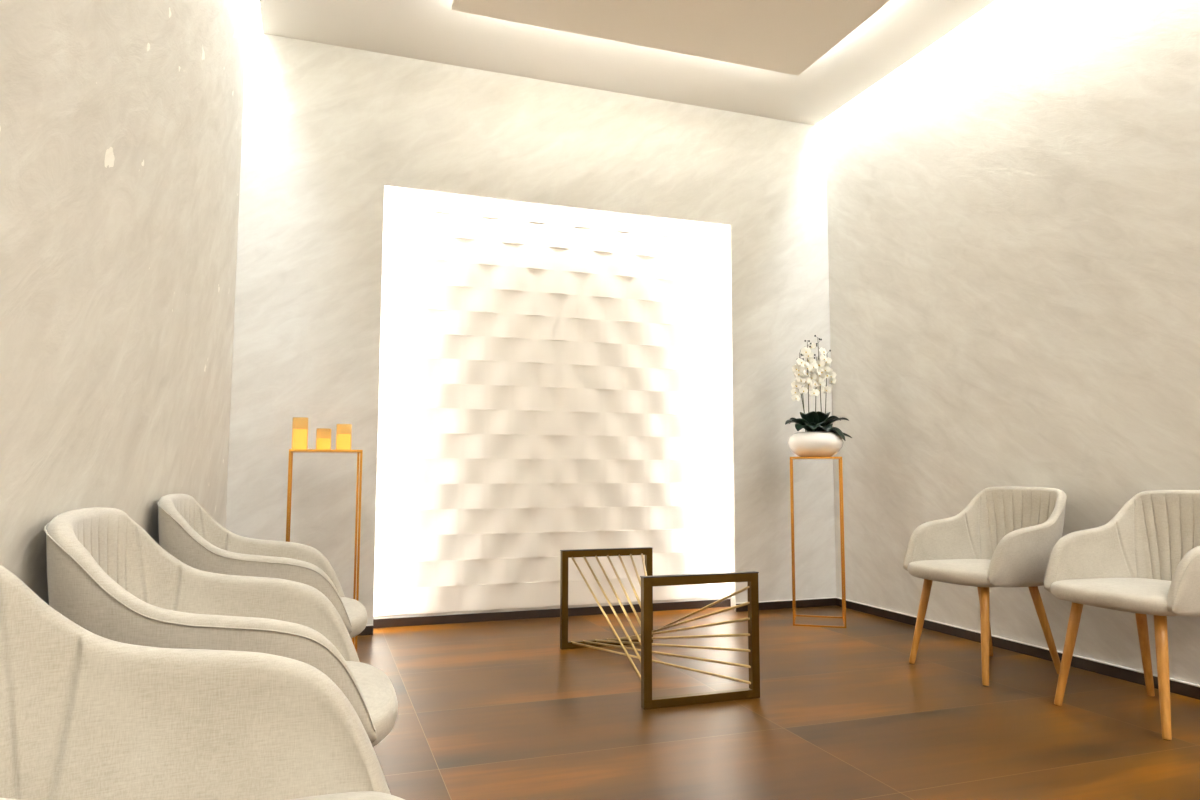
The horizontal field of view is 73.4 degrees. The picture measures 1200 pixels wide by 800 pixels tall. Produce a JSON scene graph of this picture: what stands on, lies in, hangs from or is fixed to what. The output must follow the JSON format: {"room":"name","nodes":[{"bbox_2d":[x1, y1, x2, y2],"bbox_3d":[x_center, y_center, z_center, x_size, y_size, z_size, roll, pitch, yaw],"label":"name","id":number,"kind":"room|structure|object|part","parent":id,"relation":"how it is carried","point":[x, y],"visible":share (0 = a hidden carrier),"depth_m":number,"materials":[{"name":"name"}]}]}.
{"room":"waiting room","nodes":[
{"label":"waiting room","id":0,"kind":"room"},
{"bbox_2d":[0,0,247,604],"bbox_3d":[-0.853,-0.788,0.871,0.200,3.520,7.900,2,-5,-19],"label":"wall","id":1,"kind":"structure","parent":0,"point":[121,121],"depth_m":1.80,"materials":[{"name":"paint"}]},
{"bbox_2d":[226,0,835,624],"bbox_3d":[-0.234,-0.415,5.099,3.778,3.520,0.300,2,-5,-19],"label":"wall","id":2,"kind":"structure","parent":0,"point":[326,127],"depth_m":4.78,"materials":[{"name":"paint"}]},
{"bbox_2d":[358,626,372,635],"bbox_3d":[-1.604,1.255,4.305,0.753,0.050,0.010,2,-5,-19],"label":"baseboard","id":3,"kind":"structure","parent":2,"relation":"attached to","point":[368,630],"depth_m":4.42,"materials":[{"name":"black wood"}]},
{"bbox_2d":[373,186,730,615],"bbox_3d":[-0.245,0.011,5.088,2.367,2.529,0.022,2,-5,-19],"label":"relief panel","id":4,"kind":"object","parent":2,"relation":"attached to","point":[553,379],"visible":0.94,"depth_m":5.05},
{"bbox_2d":[373,599,730,627],"bbox_3d":[-0.249,1.316,4.979,2.372,0.050,0.010,2,-5,-19],"label":"baseboard","id":5,"kind":"structure","parent":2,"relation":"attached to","point":[579,611],"depth_m":4.91,"materials":[{"name":"black wood"}]},
{"bbox_2d":[736,597,835,611],"bbox_3d":[1.232,1.346,5.296,0.754,0.050,0.010,2,-5,-19],"label":"baseboard","id":6,"kind":"structure","parent":2,"relation":"attached to","point":[830,601],"depth_m":5.30,"materials":[{"name":"black wood"}]},
{"bbox_2d":[259,0,995,125],"bbox_3d":[1.060,-2.446,1.583,4.178,0.287,8.100,2,-5,-19],"label":"ceiling","id":7,"kind":"structure","parent":0,"point":[427,30],"depth_m":4.70,"materials":[{"name":"paint"}]},
{"bbox_2d":[249,0,259,7],"bbox_3d":[-0.669,-2.511,0.935,0.060,0.015,7.575,2,-5,-19],"label":"led strip","id":8,"kind":"object","parent":7,"relation":"attached to","point":[253,3],"visible":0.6,"depth_m":4.46,"materials":[{"name":"white plastic"}]},
{"bbox_2d":[452,0,889,75],"bbox_3d":[0.839,-2.151,2.602,2.025,0.123,3.810,2,-5,-19],"label":"ceiling panel","id":9,"kind":"object","parent":7,"relation":"hanging from","point":[783,36],"visible":1,"depth_m":4.15,"materials":[{"name":"paint"}]},
{"bbox_2d":[351,606,1199,799],"bbox_3d":[1.021,1.075,1.368,4.178,0.100,8.300,2,-5,-19],"label":"floor","id":10,"kind":"structure","parent":0,"point":[488,710],"depth_m":2.92,"materials":[{"name":"brown wood"}]},
{"bbox_2d":[0,564,404,799],"bbox_3d":[-0.439,0.560,0.803,0.598,0.831,0.567,2,-5,-19],"label":"armchair","id":11,"kind":"object","parent":10,"relation":"on","point":[85,715],"visible":1,"depth_m":1.02,"materials":[{"name":"fabric"}]},
{"bbox_3d":[-0.403,0.530,0.818,0.522,0.082,0.496,2,-5,-19],"label":"seat","id":12,"kind":"part","parent":11,"relation":"part of","materials":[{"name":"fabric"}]},
{"bbox_2d":[44,507,397,746],"bbox_3d":[-0.701,0.625,1.546,0.598,0.831,0.567,2,-5,-19],"label":"armchair","id":13,"kind":"object","parent":10,"relation":"on","point":[106,574],"visible":0.58,"depth_m":1.42,"materials":[{"name":"fabric"}]},
{"bbox_3d":[-0.665,0.595,1.561,0.522,0.082,0.496,2,-5,-19],"label":"seat","id":14,"kind":"part","parent":13,"relation":"part of","materials":[{"name":"fabric"}]},
{"bbox_2d":[157,494,367,637],"bbox_3d":[-1.028,0.706,2.476,0.598,0.831,0.567,2,-5,-19],"label":"armchair","id":15,"kind":"object","parent":10,"relation":"on","point":[188,532],"visible":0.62,"depth_m":2.28,"materials":[{"name":"fabric"}]},
{"bbox_3d":[-0.992,0.676,2.491,0.522,0.082,0.496,2,-5,-19],"label":"seat","id":16,"kind":"part","parent":15,"relation":"part of","materials":[{"name":"fabric"}]},
{"bbox_2d":[286,449,362,651],"bbox_3d":[-1.364,0.748,3.961,0.335,1.000,0.300,2,-5,-19],"label":"pedestal stand","id":17,"kind":"object","parent":10,"relation":"on","point":[291,451],"visible":0.64,"depth_m":3.90,"materials":[{"name":"gold metal"}]},
{"bbox_3d":[-1.469,0.737,3.771,0.011,0.988,0.011,2,-5,-19],"label":"leg","id":18,"kind":"part","parent":17,"relation":"part of","materials":[{"name":"gold metal"}]},
{"bbox_3d":[-1.565,0.761,4.043,0.011,0.988,0.011,2,-5,-19],"label":"leg","id":19,"kind":"part","parent":17,"relation":"part of","materials":[{"name":"gold metal"}]},
{"bbox_2d":[291,417,308,448],"bbox_3d":[-1.473,0.165,3.952,0.074,0.158,0.074,2,-5,-19],"label":"candle","id":20,"kind":"object","parent":17,"relation":"on","point":[299,424],"visible":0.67,"depth_m":3.92,"materials":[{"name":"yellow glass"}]},
{"bbox_2d":[316,428,331,449],"bbox_3d":[-1.385,0.198,4.034,0.072,0.108,0.072,2,-5,-19],"label":"candle","id":21,"kind":"object","parent":17,"relation":"on","point":[323,435],"visible":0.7,"depth_m":4.00,"materials":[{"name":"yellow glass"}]},
{"bbox_2d":[336,424,351,449],"bbox_3d":[-1.282,0.186,4.028,0.074,0.130,0.074,2,-5,-19],"label":"candle","id":22,"kind":"object","parent":17,"relation":"on","point":[343,431],"visible":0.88,"depth_m":4.00,"materials":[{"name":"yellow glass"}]},
{"bbox_3d":[-1.259,0.771,4.149,0.011,0.988,0.011,2,-5,-19],"label":"leg","id":23,"kind":"part","parent":17,"relation":"part of","materials":[{"name":"gold metal"}]},
{"bbox_3d":[-1.163,0.747,3.878,0.011,0.988,0.011,2,-5,-19],"label":"leg","id":24,"kind":"part","parent":17,"relation":"part of","materials":[{"name":"gold metal"}]},
{"bbox_2d":[560,547,759,709],"bbox_3d":[0.218,0.979,3.673,0.502,0.494,1.122,2,-5,-19],"label":"coffee table","id":25,"kind":"object","parent":10,"relation":"on","point":[645,639],"visible":1,"depth_m":3.27,"materials":[{"name":"gold metal"}]},
{"bbox_3d":[0.022,0.962,3.606,0.010,0.416,1.092,2,-5,-18],"label":"rod","id":26,"kind":"part","parent":25,"relation":"part of","materials":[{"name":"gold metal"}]},
{"bbox_3d":[0.038,1.026,4.185,0.500,0.490,0.032,2,-5,-19],"label":"frame","id":27,"kind":"part","parent":25,"relation":"part of","materials":[{"name":"gold metal"}]},
{"bbox_3d":[0.052,0.931,3.619,0.101,0.353,1.091,2,-5,-19],"label":"rod","id":28,"kind":"part","parent":25,"relation":"part of","materials":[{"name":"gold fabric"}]},
{"bbox_3d":[0.083,0.900,3.633,0.010,0.290,1.102,1,-5,-11],"label":"rod","id":29,"kind":"part","parent":25,"relation":"part of","materials":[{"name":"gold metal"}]},
{"bbox_3d":[0.114,0.870,3.646,0.231,0.227,1.091,2,-5,-19],"label":"rod","id":30,"kind":"part","parent":25,"relation":"part of","materials":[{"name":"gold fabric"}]},
{"bbox_3d":[0.144,0.839,3.660,0.010,0.163,1.126,0,-5,-5],"label":"rod","id":31,"kind":"part","parent":25,"relation":"part of","materials":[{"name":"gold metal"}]},
{"bbox_3d":[0.175,0.809,3.673,0.010,0.100,1.144,0,-5,-1],"label":"rod","id":32,"kind":"part","parent":25,"relation":"part of","materials":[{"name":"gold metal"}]},
{"bbox_3d":[0.206,0.778,3.687,0.010,0.037,1.165,0,-5,2],"label":"rod","id":33,"kind":"part","parent":25,"relation":"part of","materials":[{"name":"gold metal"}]},
{"bbox_3d":[0.230,1.183,3.660,0.010,0.037,1.165,4,-7,-40],"label":"rod","id":34,"kind":"part","parent":25,"relation":"part of","materials":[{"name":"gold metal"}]},
{"bbox_3d":[0.261,1.153,3.673,0.361,0.100,1.091,2,-5,-19],"label":"rod","id":35,"kind":"part","parent":25,"relation":"part of","materials":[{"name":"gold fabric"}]},
{"bbox_3d":[0.291,1.122,3.687,0.010,0.163,1.126,3,-6,-34],"label":"rod","id":36,"kind":"part","parent":25,"relation":"part of","materials":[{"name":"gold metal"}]},
{"bbox_3d":[0.322,1.092,3.700,0.010,0.227,1.112,3,-6,-31],"label":"rod","id":37,"kind":"part","parent":25,"relation":"part of","materials":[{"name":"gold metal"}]},
{"bbox_3d":[0.353,1.061,3.714,0.010,0.290,1.102,3,-6,-27],"label":"rod","id":38,"kind":"part","parent":25,"relation":"part of","materials":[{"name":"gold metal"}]},
{"bbox_3d":[0.384,1.031,3.727,0.010,0.353,1.095,2,-6,-24],"label":"rod","id":39,"kind":"part","parent":25,"relation":"part of","materials":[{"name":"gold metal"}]},
{"bbox_3d":[0.398,0.936,3.162,0.500,0.490,0.032,2,-5,-19],"label":"frame","id":40,"kind":"part","parent":25,"relation":"part of","materials":[{"name":"gold metal"}]},
{"bbox_3d":[0.414,1.000,3.741,0.010,0.416,1.092,2,-5,-21],"label":"rod","id":41,"kind":"part","parent":25,"relation":"part of","materials":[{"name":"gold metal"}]},
{"bbox_2d":[790,457,845,627],"bbox_3d":[1.315,0.839,4.869,0.300,0.985,0.330,-1,-5,15],"label":"pedestal stand","id":42,"kind":"object","parent":10,"relation":"on","point":[843,617],"visible":1,"depth_m":4.76,"materials":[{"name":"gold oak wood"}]},
{"bbox_3d":[1.135,0.835,4.751,0.011,0.973,0.011,-1,-5,15],"label":"leg","id":43,"kind":"part","parent":42,"relation":"part of","materials":[{"name":"gold metal"}]},
{"bbox_3d":[1.215,0.862,5.059,0.011,0.973,0.011,-1,-5,15],"label":"leg","id":44,"kind":"part","parent":42,"relation":"part of","materials":[{"name":"gold metal"}]},
{"bbox_2d":[785,335,851,456],"bbox_3d":[1.337,-0.025,4.936,0.379,0.748,0.330,-2,-5,23],"label":"potted orchid","id":45,"kind":"object","parent":42,"relation":"on","point":[821,439],"visible":0.99,"depth_m":4.89,"materials":[{"name":"white plant"}]},
{"bbox_3d":[1.197,-0.052,4.941,0.057,0.045,0.015,2,-5,-19],"label":"flower","id":46,"kind":"part","parent":45,"relation":"part of","materials":[{"name":"white plant"}]},
{"bbox_3d":[1.198,-0.012,4.921,0.055,0.041,0.026,2,-5,-19],"label":"flower","id":47,"kind":"part","parent":45,"relation":"part of","materials":[{"name":"white plant"}]},
{"bbox_3d":[1.202,-0.197,4.934,0.062,0.049,0.015,2,-6,-26],"label":"flower","id":48,"kind":"part","parent":45,"relation":"part of","materials":[{"name":"white plant"}]},
{"bbox_3d":[1.207,-0.092,4.937,0.065,0.051,0.021,-3,-6,34],"label":"flower","id":49,"kind":"part","parent":45,"relation":"part of","materials":[{"name":"white plant"}]},
{"bbox_3d":[1.218,-0.165,4.926,0.051,0.052,0.043,2,-5,-19],"label":"flower","id":50,"kind":"part","parent":45,"relation":"part of","materials":[{"name":"white plant"}]},
{"bbox_3d":[1.225,-0.234,4.919,0.066,0.051,0.028,2,-5,-19],"label":"flower","id":51,"kind":"part","parent":45,"relation":"part of","materials":[{"name":"white plant"}]},
{"bbox_3d":[1.232,-0.122,4.925,0.057,0.043,0.022,-3,-6,27],"label":"flower","id":52,"kind":"part","parent":45,"relation":"part of","materials":[{"name":"white plant"}]},
{"bbox_3d":[1.242,-0.061,4.915,0.055,0.044,0.016,-1,-5,17],"label":"flower","id":53,"kind":"part","parent":45,"relation":"part of","materials":[{"name":"white plant"}]},
{"bbox_3d":[1.248,-0.218,4.912,0.058,0.043,0.024,0,-5,-2],"label":"flower","id":54,"kind":"part","parent":45,"relation":"part of","materials":[{"name":"white plant"}]},
{"bbox_3d":[1.254,-0.300,4.902,0.064,0.051,0.016,0,-5,-4],"label":"flower","id":55,"kind":"part","parent":45,"relation":"part of","materials":[{"name":"white plant"}]},
{"bbox_3d":[1.256,-0.164,4.910,0.065,0.048,0.027,5,-7,-42],"label":"flower","id":56,"kind":"part","parent":45,"relation":"part of","materials":[{"name":"white plant"}]},
{"bbox_3d":[1.261,-0.120,4.922,0.021,0.051,0.065,3,-6,-32],"label":"flower","id":57,"kind":"part","parent":45,"relation":"part of","materials":[{"name":"white plant"}]},
{"bbox_3d":[1.273,-0.076,4.916,0.006,0.576,0.035,-1,-5,13],"label":"stem","id":58,"kind":"part","parent":45,"relation":"part of","materials":[{"name":"plant"}]},
{"bbox_3d":[1.271,-0.196,4.909,0.062,0.044,0.028,-5,-7,43],"label":"flower","id":59,"kind":"part","parent":45,"relation":"part of","materials":[{"name":"white plant"}]},
{"bbox_3d":[1.275,-0.276,4.917,0.017,0.047,0.060,5,-7,-43],"label":"flower","id":60,"kind":"part","parent":45,"relation":"part of","materials":[{"name":"white plant"}]},
{"bbox_3d":[1.301,-0.331,4.937,0.018,0.044,0.056,3,-6,-29],"label":"flower","id":61,"kind":"part","parent":45,"relation":"part of","materials":[{"name":"white plant"}]},
{"bbox_3d":[1.300,-0.143,4.922,0.018,0.051,0.064,5,-7,-42],"label":"flower","id":62,"kind":"part","parent":45,"relation":"part of","materials":[{"name":"white plant"}]},
{"bbox_3d":[1.305,-0.047,4.911,0.065,0.048,0.026,-1,-5,11],"label":"flower","id":63,"kind":"part","parent":45,"relation":"part of","materials":[{"name":"white plant"}]},
{"bbox_3d":[1.300,-0.207,4.910,0.066,0.051,0.023,-1,-5,16],"label":"flower","id":64,"kind":"part","parent":45,"relation":"part of","materials":[{"name":"white plant"}]},
{"bbox_3d":[1.316,0.273,4.919,0.330,0.150,0.330,2,-5,-19],"label":"pot","id":65,"kind":"part","parent":45,"relation":"part of","materials":[{"name":"white ceramic"}]},
{"bbox_3d":[1.347,-0.085,4.927,0.006,0.596,0.042,-4,-7,40],"label":"stem","id":66,"kind":"part","parent":45,"relation":"part of","materials":[{"name":"plant"}]},
{"bbox_3d":[1.348,-0.176,4.911,0.069,0.054,0.022,2,-6,-25],"label":"flower","id":67,"kind":"part","parent":45,"relation":"part of","materials":[{"name":"white plant"}]},
{"bbox_3d":[1.348,-0.101,4.923,0.059,0.047,0.019,-3,-6,35],"label":"flower","id":68,"kind":"part","parent":45,"relation":"part of","materials":[{"name":"white plant"}]},
{"bbox_3d":[1.344,-0.221,4.909,0.018,0.053,0.067,5,-7,-42],"label":"flower","id":69,"kind":"part","parent":45,"relation":"part of","materials":[{"name":"white plant"}]},
{"bbox_3d":[1.360,-0.299,4.915,0.066,0.050,0.025,3,-6,-31],"label":"flower","id":70,"kind":"part","parent":45,"relation":"part of","materials":[{"name":"white plant"}]},
{"bbox_3d":[1.363,-0.256,4.911,0.062,0.049,0.018,2,-5,-19],"label":"flower","id":71,"kind":"part","parent":45,"relation":"part of","materials":[{"name":"white plant"}]},
{"bbox_3d":[1.381,-0.187,4.923,0.059,0.046,0.020,-4,-7,42],"label":"flower","id":72,"kind":"part","parent":45,"relation":"part of","materials":[{"name":"white plant"}]},
{"bbox_3d":[1.387,-0.065,4.918,0.015,0.046,0.058,4,-6,-37],"label":"flower","id":73,"kind":"part","parent":45,"relation":"part of","materials":[{"name":"white plant"}]},
{"bbox_3d":[1.391,-0.238,4.934,0.026,0.051,0.068,4,-6,-39],"label":"flower","id":74,"kind":"part","parent":45,"relation":"part of","materials":[{"name":"white plant"}]},
{"bbox_3d":[1.421,-0.150,4.933,0.025,0.050,0.065,2,-5,-19],"label":"flower","id":75,"kind":"part","parent":45,"relation":"part of","materials":[{"name":"white plant"}]},
{"bbox_3d":[1.424,-0.119,4.935,0.017,0.045,0.057,2,-6,-25],"label":"flower","id":76,"kind":"part","parent":45,"relation":"part of","materials":[{"name":"white plant"}]},
{"bbox_3d":[1.495,0.856,4.986,0.011,0.973,0.011,-1,-5,15],"label":"leg","id":77,"kind":"part","parent":42,"relation":"part of","materials":[{"name":"gold metal"}]},
{"bbox_3d":[1.414,0.829,4.678,0.011,0.973,0.011,-1,-5,15],"label":"leg","id":78,"kind":"part","parent":42,"relation":"part of","materials":[{"name":"gold metal"}]},
{"bbox_2d":[903,486,1066,685],"bbox_3d":[1.778,0.820,3.720,0.598,0.831,0.567,2,-5,-22],"label":"armchair","id":79,"kind":"object","parent":10,"relation":"on","point":[1006,536],"visible":0.98,"depth_m":3.74,"materials":[{"name":"fabric"}]},
{"bbox_3d":[1.514,1.033,3.793,0.122,0.417,0.039,-1,-5,12],"label":"leg","id":80,"kind":"part","parent":79,"relation":"part of","materials":[{"name":"brown wood"}]},
{"bbox_3d":[1.742,0.787,3.708,0.522,0.082,0.496,2,-5,-22],"label":"seat","id":81,"kind":"part","parent":79,"relation":"part of","materials":[{"name":"fabric"}]},
{"bbox_3d":[1.802,0.620,3.747,0.542,0.428,0.562,2,-5,-22],"label":"backrest","id":82,"kind":"part","parent":79,"relation":"part of","materials":[{"name":"fabric"}]},
{"bbox_3d":[1.651,1.003,3.454,0.039,0.417,0.122,-3,-6,34],"label":"leg","id":83,"kind":"part","parent":79,"relation":"part of","materials":[{"name":"brown wood"}]},
{"bbox_3d":[1.872,1.044,3.918,0.039,0.418,0.141,-4,-7,41],"label":"leg","id":84,"kind":"part","parent":79,"relation":"part of","materials":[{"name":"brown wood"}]},
{"bbox_3d":[1.996,1.017,3.611,0.141,0.418,0.039,0,-5,5],"label":"leg","id":85,"kind":"part","parent":79,"relation":"part of","materials":[{"name":"brown wood"}]},
{"bbox_2d":[1044,490,1199,740],"bbox_3d":[2.078,0.760,3.034,0.598,0.831,0.567,2,-5,-19],"label":"armchair","id":86,"kind":"object","parent":10,"relation":"on","point":[1144,561],"visible":1,"depth_m":3.19,"materials":[{"name":"fabric"}]},
{"bbox_3d":[1.818,0.974,3.119,0.122,0.417,0.039,-1,-5,14],"label":"leg","id":87,"kind":"part","parent":86,"relation":"part of","materials":[{"name":"brown wood"}]},
{"bbox_3d":[2.042,0.728,3.024,0.522,0.082,0.496,2,-5,-19],"label":"seat","id":88,"kind":"part","parent":86,"relation":"part of","materials":[{"name":"fabric"}]},
{"bbox_3d":[2.102,0.560,3.060,0.542,0.428,0.562,2,-5,-19],"label":"backrest","id":89,"kind":"part","parent":86,"relation":"part of","materials":[{"name":"fabric"}]},
{"bbox_3d":[2.182,0.984,3.228,0.039,0.418,0.141,-5,-7,44],"label":"leg","id":90,"kind":"part","parent":86,"relation":"part of","materials":[{"name":"brown wood"}]},
{"bbox_3d":[1.940,0.944,2.774,0.039,0.417,0.122,-4,-6,37],"label":"leg","id":91,"kind":"part","parent":86,"relation":"part of","materials":[{"name":"brown wood"}]},
{"bbox_2d":[825,0,1199,684],"bbox_3d":[2.901,-0.667,2.183,0.200,3.520,7.900,2,-5,-19],"label":"wall","id":92,"kind":"structure","parent":0,"point":[1013,209],"depth_m":4.08,"materials":[{"name":"paint"}]},
{"bbox_2d":[836,597,1199,699],"bbox_3d":[2.849,1.046,1.855,0.010,0.050,7.600,2,-5,-19],"label":"baseboard","id":93,"kind":"structure","parent":92,"relation":"attached to","point":[1179,688],"depth_m":3.95,"materials":[{"name":"black wood"}]}
]}

